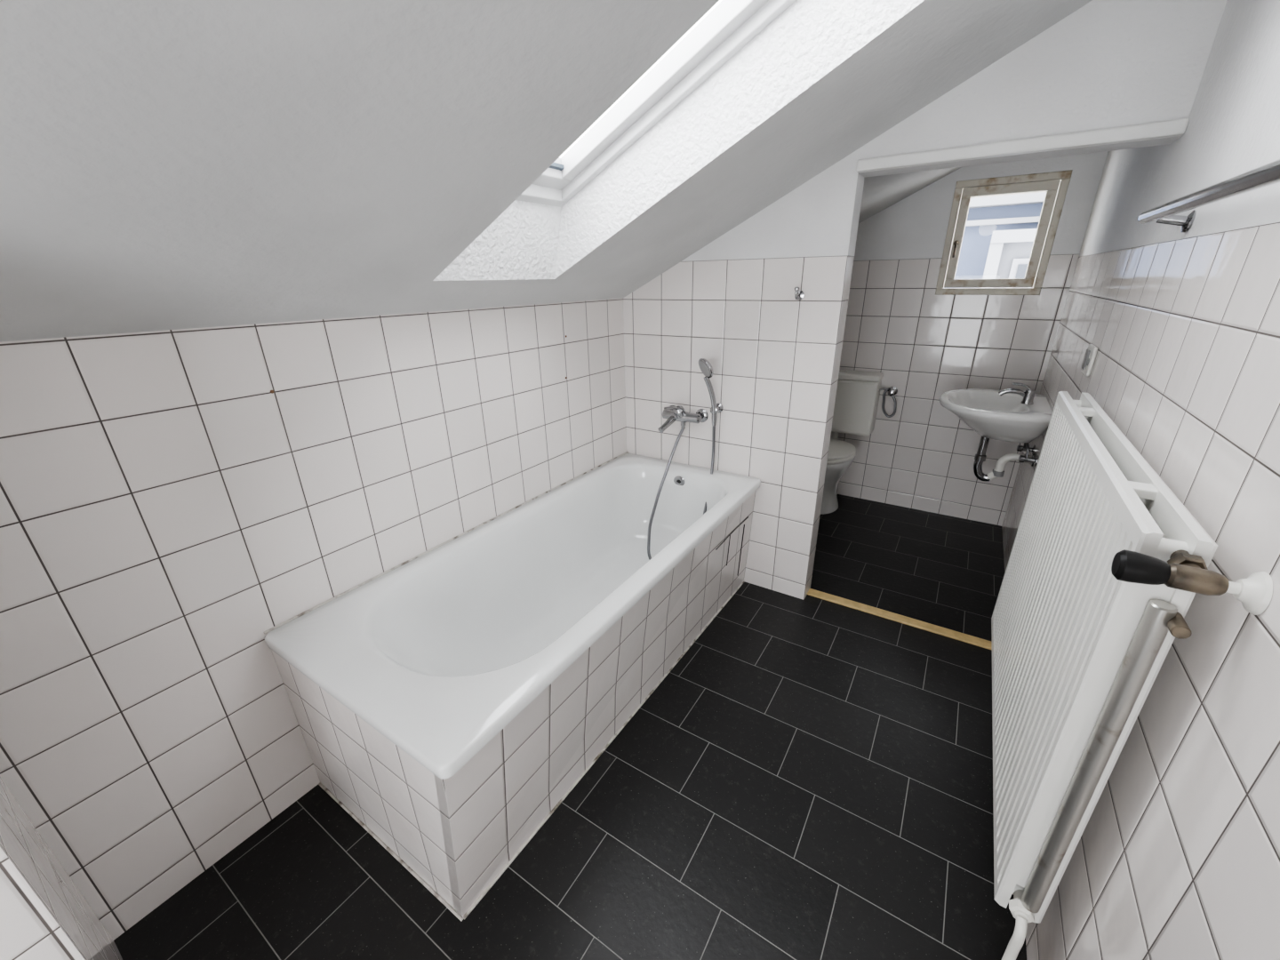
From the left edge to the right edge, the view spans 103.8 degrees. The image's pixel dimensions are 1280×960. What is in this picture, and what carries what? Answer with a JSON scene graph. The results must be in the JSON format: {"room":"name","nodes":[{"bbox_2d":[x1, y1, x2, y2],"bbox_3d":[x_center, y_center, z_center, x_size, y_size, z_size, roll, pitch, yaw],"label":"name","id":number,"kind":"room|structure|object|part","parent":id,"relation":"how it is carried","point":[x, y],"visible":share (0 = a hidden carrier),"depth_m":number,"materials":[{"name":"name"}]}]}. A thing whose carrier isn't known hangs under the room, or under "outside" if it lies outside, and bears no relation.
{"room":"bathroom","nodes":[
{"label":"bathroom","id":0,"kind":"room"},
{"bbox_2d":[0,776,122,959],"bbox_3d":[-0.801,0.397,-0.161,1.745,2.175,1.180,13,26,30],"label":"wall","id":1,"kind":"structure","parent":0,"point":[44,915],"depth_m":0.74,"materials":[{"name":"tile"}]},
{"bbox_2d":[0,298,626,940],"bbox_3d":[-0.270,-0.158,2.345,0.100,1.320,3.850,13,26,30],"label":"wall","id":2,"kind":"structure","parent":0,"point":[164,510],"depth_m":1.18,"materials":[{"name":"tile"}]},
{"bbox_2d":[0,0,1092,342],"bbox_3d":[0.193,-0.883,1.018,1.985,1.158,4.950,13,26,30],"label":"ceiling","id":3,"kind":"structure","parent":0,"point":[165,164],"depth_m":0.82,"materials":[{"name":"paint"}]},
{"bbox_2d":[515,184,567,207],"bbox_3d":[-0.377,-0.827,1.375,0.055,0.125,0.535,13,26,30],"label":"frame","id":4,"kind":"object","parent":3,"relation":"attached to","point":[536,194],"visible":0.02,"depth_m":1.48,"materials":[{"name":"paint"}]},
{"bbox_2d":[561,0,796,201],"bbox_3d":[0.324,-1.087,1.091,1.315,0.742,0.055,13,26,30],"label":"frame","id":5,"kind":"object","parent":3,"relation":"attached to","point":[767,13],"visible":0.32,"depth_m":1.25,"materials":[{"name":"paint"}]},
{"bbox_2d":[532,0,768,190],"bbox_3d":[0.175,-1.010,0.917,1.280,0.680,0.431,13,26,30],"label":"window","id":6,"kind":"structure","parent":5,"relation":"attached to","point":[727,16],"depth_m":1.25,"materials":[{"name":"paint"}]},
{"bbox_3d":[-0.340,-0.846,1.341,0.045,0.075,0.431,13,26,30],"label":"sash bottom","id":7,"kind":"part","parent":6,"relation":"part of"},
{"bbox_2d":[548,162,564,170],"bbox_3d":[-0.316,-0.851,1.323,0.010,0.014,0.341,13,26,30],"label":"seal","id":8,"kind":"object","parent":6,"relation":"attached to","point":[555,165],"visible":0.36,"depth_m":1.43,"materials":[{"name":"grey metal"}]},
{"bbox_2d":[113,494,1026,959],"bbox_3d":[0.227,0.849,1.723,1.945,0.100,4.930,13,26,30],"label":"floor","id":9,"kind":"structure","parent":0,"point":[812,779],"depth_m":1.36,"materials":[{"name":"tile"}]},
{"bbox_2d":[264,451,760,920],"bbox_3d":[-0.210,0.449,1.855,0.724,0.560,1.678,13,26,30],"label":"bathtub","id":10,"kind":"object","parent":9,"relation":"on","point":[450,700],"visible":1,"depth_m":1.42,"materials":[{"name":"ceramic"}]},
{"bbox_3d":[-0.656,0.727,1.235,0.703,0.517,0.033,13,26,30],"label":"panel","id":11,"kind":"part","parent":10,"relation":"part of","materials":[{"name":"tile"}]},
{"bbox_3d":[0.043,0.522,1.717,0.093,0.517,1.668,13,26,30],"label":"panel","id":12,"kind":"part","parent":10,"relation":"part of","materials":[{"name":"tile"}]},
{"bbox_2d":[820,369,897,514],"bbox_3d":[1.187,-0.200,3.029,0.526,0.842,0.588,13,26,30],"label":"toilet","id":13,"kind":"object","parent":9,"relation":"on","point":[858,392],"visible":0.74,"depth_m":3.02,"materials":[{"name":"ceramic"}]},
{"bbox_3d":[1.111,0.011,3.106,0.360,0.395,0.465,13,26,30],"label":"bowl","id":14,"kind":"part","parent":13,"relation":"part of","materials":[{"name":"ceramic"}]},
{"bbox_3d":[1.081,-0.169,2.989,0.368,0.024,0.393,13,26,30],"label":"seat","id":15,"kind":"part","parent":13,"relation":"part of","materials":[{"name":"white plastic"}]},
{"bbox_3d":[1.082,-0.193,2.982,0.366,0.022,0.398,13,26,30],"label":"lid","id":16,"kind":"part","parent":13,"relation":"part of","materials":[{"name":"white plastic"}]},
{"bbox_3d":[1.255,-0.647,3.076,0.423,0.035,0.151,13,26,30],"label":"cistern lid","id":17,"kind":"part","parent":13,"relation":"part of","materials":[{"name":"white plastic"}]},
{"bbox_2d":[807,588,991,650],"bbox_3d":[1.120,0.598,2.163,0.779,0.010,0.050,13,26,30],"label":"trim","id":18,"kind":"structure","parent":9,"relation":"on","point":[913,622],"depth_m":2.15,"materials":[{"name":"brown wood"}]},
{"bbox_2d":[623,0,1226,599],"bbox_3d":[0.690,-0.488,1.994,1.745,2.165,0.110,13,26,30],"label":"wall","id":19,"kind":"structure","parent":0,"point":[774,356],"depth_m":1.92,"materials":[{"name":"white tile"}]},
{"bbox_2d":[657,405,708,432],"bbox_3d":[0.175,-0.282,2.257,0.212,0.124,0.167,13,26,30],"label":"mixer tap","id":20,"kind":"object","parent":19,"relation":"attached to","point":[673,413],"visible":1,"depth_m":2.25,"materials":[{"name":"silver metal"}]},
{"bbox_3d":[0.127,-0.256,2.265,0.032,0.071,0.109,20,30,41],"label":"spout","id":21,"kind":"part","parent":20,"relation":"part of","materials":[{"name":"silver metal"}]},
{"bbox_3d":[0.141,-0.314,2.212,0.082,0.030,0.017,-18,27,-35],"label":"lever","id":22,"kind":"part","parent":20,"relation":"part of","materials":[{"name":"silver metal"}]},
{"bbox_2d":[680,422,685,428],"bbox_3d":[0.197,-0.252,2.285,0.022,0.035,0.022,13,26,30],"label":"outlet","id":23,"kind":"object","parent":20,"relation":"attached to","point":[683,424],"depth_m":2.28,"materials":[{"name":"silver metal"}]},
{"bbox_2d":[647,358,723,559],"bbox_3d":[0.185,-0.064,2.183,0.180,0.886,0.410,13,26,30],"label":"shower","id":24,"kind":"object","parent":19,"relation":"attached to","point":[706,367],"visible":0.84,"depth_m":2.20,"materials":[{"name":"silver metal"}]},
{"bbox_3d":[0.304,-0.352,2.168,0.065,0.195,0.023,-3,22,-5],"label":"handle","id":25,"kind":"part","parent":24,"relation":"part of","materials":[{"name":"silver metal"}]},
{"bbox_2d":[794,287,804,300],"bbox_3d":[0.589,-0.696,1.872,0.036,0.049,0.052,13,26,30],"label":"wall hook","id":26,"kind":"object","parent":19,"relation":"attached to","point":[799,295],"depth_m":1.88,"materials":[{"name":"silver metal"}]},
{"bbox_2d":[856,118,1189,172],"bbox_3d":[1.048,-0.966,1.463,0.785,0.035,0.022,13,26,30],"label":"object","id":27,"kind":"structure","parent":19,"relation":"attached to","point":[1178,127],"depth_m":1.42,"materials":[{"name":"white paint"}]},
{"bbox_2d":[830,151,1108,526],"bbox_3d":[1.415,-0.943,3.082,1.795,2.175,0.220,13,26,30],"label":"wall","id":28,"kind":"structure","parent":0,"point":[926,345],"depth_m":2.84,"materials":[{"name":"tile"}]},
{"bbox_2d":[935,177,1070,295],"bbox_3d":[1.842,-1.230,2.588,0.465,0.513,0.085,13,26,30],"label":"window frame","id":29,"kind":"structure","parent":28,"relation":"attached to","point":[1064,183],"depth_m":2.58,"materials":[{"name":"paint"}]},
{"bbox_2d":[944,278,1034,287],"bbox_3d":[1.832,-1.038,2.644,0.393,0.042,0.052,13,26,30],"label":"window sill","id":30,"kind":"structure","parent":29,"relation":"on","point":[1006,282],"depth_m":2.62,"materials":[{"name":"paint"}]},
{"bbox_2d":[953,169,1071,245],"bbox_3d":[1.833,-1.354,2.527,0.465,0.302,0.110,13,26,30],"label":"window","id":31,"kind":"structure","parent":28,"relation":"in","point":[1045,181],"depth_m":2.46,"materials":[{"name":"paint"}]},
{"bbox_2d":[952,241,958,257],"bbox_3d":[1.655,-1.210,2.636,0.012,0.075,0.012,13,26,30],"label":"lever","id":32,"kind":"object","parent":31,"relation":"attached to","point":[956,243],"visible":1,"depth_m":2.63,"materials":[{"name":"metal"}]},
{"bbox_2d":[945,197,970,279],"bbox_3d":[1.681,-1.271,2.652,0.042,0.389,0.052,13,26,30],"label":"casement","id":33,"kind":"object","parent":31,"relation":"attached to","point":[964,204],"visible":0.96,"depth_m":2.62,"materials":[{"name":"paint"}]},
{"bbox_3d":[1.838,-1.483,2.486,0.465,0.032,0.085,13,26,30],"label":"casing","id":34,"kind":"part","parent":31,"relation":"part of","materials":[{"name":"paint"}]},
{"bbox_2d":[1024,190,1057,278],"bbox_3d":[1.977,-1.204,2.475,0.042,0.389,0.052,13,26,30],"label":"casement","id":35,"kind":"object","parent":31,"relation":"attached to","point":[1050,197],"visible":0.97,"depth_m":2.45,"materials":[{"name":"paint"}]},
{"bbox_2d":[993,241,1033,287],"bbox_3d":[6.900,-0.397,7.230,4.050,5.900,1.100,13,26,30],"label":"facade wing","id":36,"kind":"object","parent":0,"point":[1011,251],"depth_m":6.76},
{"bbox_2d":[1012,264,1032,287],"bbox_3d":[5.208,-2.420,6.770,0.360,0.910,0.020,13,26,30],"label":"window pane","id":37,"kind":"structure","parent":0,"point":[1021,269],"depth_m":6.69,"materials":[{"name":"white glass"}]},
{"bbox_2d":[1001,0,1279,959],"bbox_3d":[0.986,-0.046,0.827,0.100,2.205,4.930,13,26,30],"label":"wall","id":38,"kind":"structure","parent":0,"point":[1177,857],"depth_m":0.81,"materials":[{"name":"tile"}]},
{"bbox_2d":[939,382,1052,481],"bbox_3d":[1.680,-0.234,2.447,0.438,0.497,0.566,13,26,30],"label":"basin","id":39,"kind":"object","parent":38,"relation":"attached to","point":[1013,415],"visible":1,"depth_m":2.31,"materials":[{"name":"ceramic"}]},
{"bbox_3d":[1.679,-0.304,2.419,0.437,0.165,0.566,13,26,30],"label":"basin bowl","id":40,"kind":"part","parent":39,"relation":"part of","materials":[{"name":"ceramic"}]},
{"bbox_2d":[998,382,1035,404],"bbox_3d":[1.750,-0.406,2.328,0.144,0.092,0.048,13,26,30],"label":"tap","id":41,"kind":"object","parent":39,"relation":"on","point":[1028,396],"depth_m":2.31,"materials":[{"name":"silver metal"}]},
{"bbox_2d":[1080,344,1097,376],"bbox_3d":[1.525,-0.408,1.705,0.016,0.095,0.110,13,26,30],"label":"electrical socket","id":42,"kind":"object","parent":38,"relation":"attached to","point":[1091,353],"visible":1,"depth_m":1.68,"materials":[{"name":"white plastic"}]},
{"bbox_2d":[991,391,1272,959],"bbox_3d":[0.999,0.407,1.248,0.133,1.050,1.133,13,26,30],"label":"radiator","id":43,"kind":"object","parent":38,"relation":"attached to","point":[1106,567],"visible":1,"depth_m":0.90,"materials":[{"name":"metal"}]},
{"bbox_3d":[0.994,0.289,1.253,0.020,0.835,1.055,13,26,30],"label":"panel","id":44,"kind":"part","parent":43,"relation":"part of","materials":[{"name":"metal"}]},
{"bbox_3d":[1.040,0.299,1.226,0.020,0.835,1.055,13,26,30],"label":"panel","id":45,"kind":"part","parent":43,"relation":"part of","materials":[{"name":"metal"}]},
{"bbox_2d":[1167,612,1191,639],"bbox_3d":[0.744,0.196,0.697,0.020,0.020,0.060,13,26,30],"label":"valve","id":46,"kind":"object","parent":43,"relation":"attached to","point":[1177,625],"depth_m":0.68,"materials":[{"name":"gold metal"}]},
{"bbox_2d":[1137,159,1279,232],"bbox_3d":[0.985,-0.464,0.838,0.078,0.056,0.915,13,26,30],"label":"towel rail","id":47,"kind":"object","parent":38,"relation":"attached to","point":[1268,174],"visible":1,"depth_m":0.82,"materials":[{"name":"silver metal"}]},
{"bbox_3d":[1.183,-0.571,1.110,0.060,0.044,0.044,13,26,30],"label":"post","id":48,"kind":"part","parent":47,"relation":"part of","materials":[{"name":"silver metal"}]},
{"label":"outside","id":49,"kind":"structure","parent":0,"visible":0},
{"bbox_2d":[954,202,1043,279],"bbox_3d":[5.575,-2.222,8.743,8.500,8.200,1.000,13,26,30],"label":"facade","id":50,"kind":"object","parent":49,"point":[976,239],"visible":0.02,"depth_m":7.69,"materials":[{"name":"white paint"}]},
{"bbox_2d":[982,242,1003,287],"bbox_3d":[4.846,-0.519,7.819,0.150,5.750,0.120,13,26,30],"label":"pilaster","id":51,"kind":"object","parent":50,"relation":"attached to","point":[995,251],"visible":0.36,"depth_m":6.78,"materials":[{"name":"grey"}]},
{"bbox_2d":[965,216,1039,226],"bbox_3d":[5.234,-3.879,7.555,8.700,0.070,0.150,13,26,30],"label":"string course","id":52,"kind":"object","parent":50,"relation":"attached to","point":[1025,220],"visible":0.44,"depth_m":7.41,"materials":[{"name":"grey"}]},
{"bbox_2d":[968,192,1046,207],"bbox_3d":[5.203,-4.118,7.414,8.700,0.120,0.250,13,26,30],"label":"crown molding","id":53,"kind":"structure","parent":50,"relation":"attached to","point":[1029,198],"depth_m":7.24,"materials":[{"name":"grey"}]},
{"bbox_2d":[990,228,1036,243],"bbox_3d":[6.519,-2.863,5.672,4.250,0.150,0.150,13,26,30],"label":"crown molding","id":54,"kind":"structure","parent":50,"relation":"attached to","point":[1012,236],"depth_m":6.57,"materials":[{"name":"grey"}]},
{"bbox_2d":[1006,258,1029,287],"bbox_3d":[5.229,-2.433,6.801,0.500,1.050,0.060,13,26,30],"label":"window","id":55,"kind":"structure","parent":50,"relation":"attached to","point":[1016,261],"depth_m":6.72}
]}

